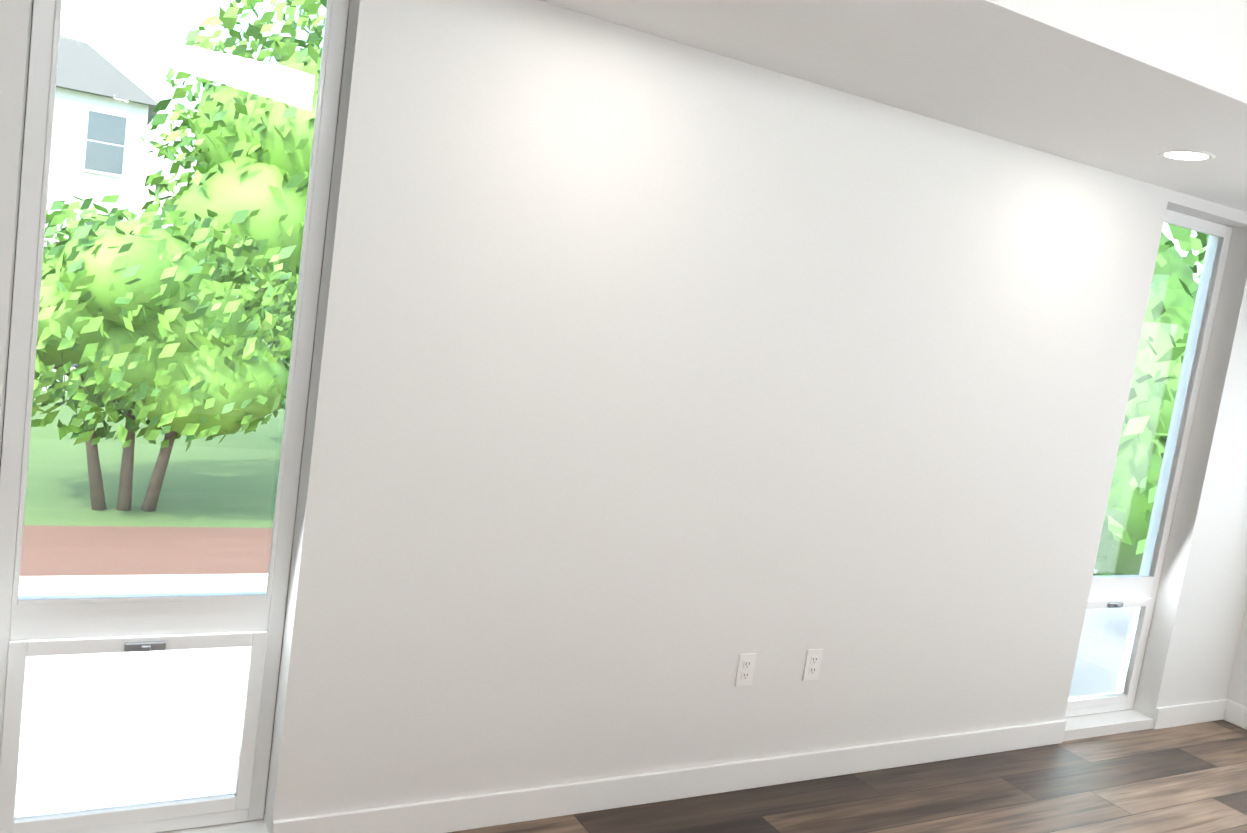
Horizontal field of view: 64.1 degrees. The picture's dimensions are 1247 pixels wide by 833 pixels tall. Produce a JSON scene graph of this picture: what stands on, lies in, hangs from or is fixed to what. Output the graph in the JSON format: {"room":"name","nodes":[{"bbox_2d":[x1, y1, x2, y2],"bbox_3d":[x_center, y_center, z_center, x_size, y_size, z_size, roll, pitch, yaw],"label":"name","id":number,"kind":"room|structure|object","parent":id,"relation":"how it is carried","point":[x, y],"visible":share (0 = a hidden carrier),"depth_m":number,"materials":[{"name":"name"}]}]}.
{"room":"empty living room","nodes":[
{"label":"empty living room","id":0,"kind":"room"},
{"bbox_2d":[0,0,1246,832],"bbox_3d":[0.533,0.013,3.571,6.680,3.300,0.220,4,7,-29],"label":"wall","id":1,"kind":"structure","parent":0,"point":[657,384],"depth_m":3.26,"materials":[{"name":"paint"}]},
{"bbox_2d":[0,0,349,832],"bbox_3d":[-1.206,-0.018,2.620,0.716,2.386,0.112,4,7,-29],"label":"window","id":2,"kind":"structure","parent":1,"relation":"in","point":[62,626],"depth_m":2.64,"materials":[{"name":"plastic"}]},
{"bbox_2d":[272,719,1066,832],"bbox_3d":[0.499,1.313,3.669,3.450,0.110,0.015,4,7,-29],"label":"baseboard","id":3,"kind":"structure","parent":1,"relation":"attached to","point":[454,814],"depth_m":3.44,"materials":[{"name":"paint"}]},
{"bbox_2d":[735,653,756,685],"bbox_3d":[0.438,0.905,3.558,0.072,0.118,0.010,4,7,-29],"label":"electrical outlet","id":4,"kind":"object","parent":1,"relation":"attached to","point":[745,670],"visible":1,"depth_m":3.55,"materials":[{"name":"plastic"}]},
{"bbox_2d":[802,649,822,680],"bbox_3d":[0.707,0.926,3.711,0.072,0.118,0.010,4,7,-29],"label":"electrical outlet","id":5,"kind":"object","parent":1,"relation":"attached to","point":[812,664],"visible":1,"depth_m":3.71,"materials":[{"name":"plastic"}]},
{"bbox_2d":[1065,209,1232,716],"bbox_3d":[2.400,0.259,4.666,0.686,2.386,0.112,4,7,-29],"label":"window","id":6,"kind":"structure","parent":1,"relation":"in","point":[1138,592],"depth_m":4.77,"materials":[{"name":"plastic"}]},
{"bbox_2d":[1152,699,1231,729],"bbox_3d":[2.857,1.495,5.003,0.600,0.110,0.019,4,7,-29],"label":"baseboard","id":7,"kind":"structure","parent":1,"relation":"attached to","point":[1214,710],"depth_m":4.99,"materials":[{"name":"paint"}]},
{"bbox_2d":[449,720,1246,832],"bbox_3d":[2.188,2.143,0.367,6.240,0.300,7.600,4,7,-29],"label":"floor","id":8,"kind":"structure","parent":0,"point":[1191,778],"depth_m":3.88,"materials":[{"name":"brown wood"}]},
{"bbox_2d":[1226,606,1246,706],"bbox_3d":[5.201,0.883,1.787,0.220,3.300,7.600,4,7,-29],"label":"wall","id":9,"kind":"structure","parent":0,"point":[1237,691],"depth_m":5.10,"materials":[{"name":"paint"}]},
{"bbox_2d":[1224,701,1246,729],"bbox_3d":[3.220,1.553,4.948,0.015,0.110,0.400,4,7,-29],"label":"baseboard","id":10,"kind":"structure","parent":9,"relation":"attached to","point":[1237,713],"depth_m":5.09,"materials":[{"name":"paint"}]},
{"bbox_3d":[2.613,-0.847,0.022,6.240,0.220,7.600,4,7,-29],"label":"ceiling","id":11,"kind":"structure","parent":0,"visible":0},
{"bbox_2d":[539,0,1246,211],"bbox_3d":[0.999,-1.151,2.908,6.240,0.290,0.980,4,7,-29],"label":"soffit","id":12,"kind":"structure","parent":11,"relation":"attached to","point":[1131,88],"depth_m":2.81,"materials":[{"name":"paint"}]},
{"bbox_2d":[1158,150,1215,160],"bbox_3d":[2.010,-0.931,3.555,0.183,0.005,0.183,3,8,-35],"label":"recessed light","id":13,"kind":"object","parent":11,"relation":"in","point":[1186,155],"visible":0.98,"depth_m":3.50,"materials":[{"name":"plastic"}]},
{"label":"outside","id":14,"kind":"structure","parent":0,"visible":0},
{"bbox_2d":[24,318,291,527],"bbox_3d":[3.157,2.443,22.747,110.000,0.300,110.000,4,7,-29],"label":"grass","id":15,"kind":"structure","parent":14,"point":[164,499],"depth_m":18.25,"materials":[{"name":"green plant"}]},
{"bbox_2d":[42,21,158,391],"bbox_3d":[-18.029,-7.209,28.290,8.000,11.500,9.600,4,7,-29],"label":"house","id":16,"kind":"structure","parent":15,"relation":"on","point":[82,167],"depth_m":25.47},
{"bbox_2d":[20,525,272,575],"bbox_3d":[-7.032,1.855,13.875,27.500,0.020,2.400,4,7,-29],"label":"brick path","id":17,"kind":"structure","parent":15,"relation":"on","point":[55,571],"depth_m":13.95,"materials":[{"name":"red brick"}]},
{"bbox_2d":[31,195,298,511],"bbox_3d":[-7.651,-0.918,15.647,6.065,4.943,4.687,4,7,-29],"label":"tree","id":18,"kind":"object","parent":15,"relation":"on","point":[147,331],"depth_m":14.73,"materials":[{"name":"green plant"}]},
{"bbox_2d":[140,0,326,362],"bbox_3d":[-6.450,-3.894,20.873,6.856,9.912,6.842,4,7,-29],"label":"tree","id":19,"kind":"object","parent":15,"relation":"on","point":[231,176],"depth_m":18.32,"materials":[{"name":"green plant"}]},
{"bbox_2d":[15,574,1131,814],"bbox_3d":[-1.810,1.903,19.897,42.500,0.020,110.000,4,7,-29],"label":"pavement","id":20,"kind":"structure","parent":15,"relation":"on","point":[83,712],"depth_m":9.31,"materials":[{"name":"white concrete"}]},
{"bbox_2d":[1093,224,1208,575],"bbox_3d":[5.201,-0.107,12.527,6.110,7.621,6.109,4,7,-29],"label":"tree","id":21,"kind":"object","parent":15,"relation":"on","point":[1147,439],"depth_m":10.62,"materials":[{"name":"green plant"}]},
{"bbox_2d":[1197,246,1206,283],"bbox_3d":[27.776,0.248,24.333,12.300,10.550,22.300,4,7,-29],"label":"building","id":22,"kind":"structure","parent":15,"relation":"on","point":[1200,268],"depth_m":30.55,"materials":[{"name":"white"}]}
]}

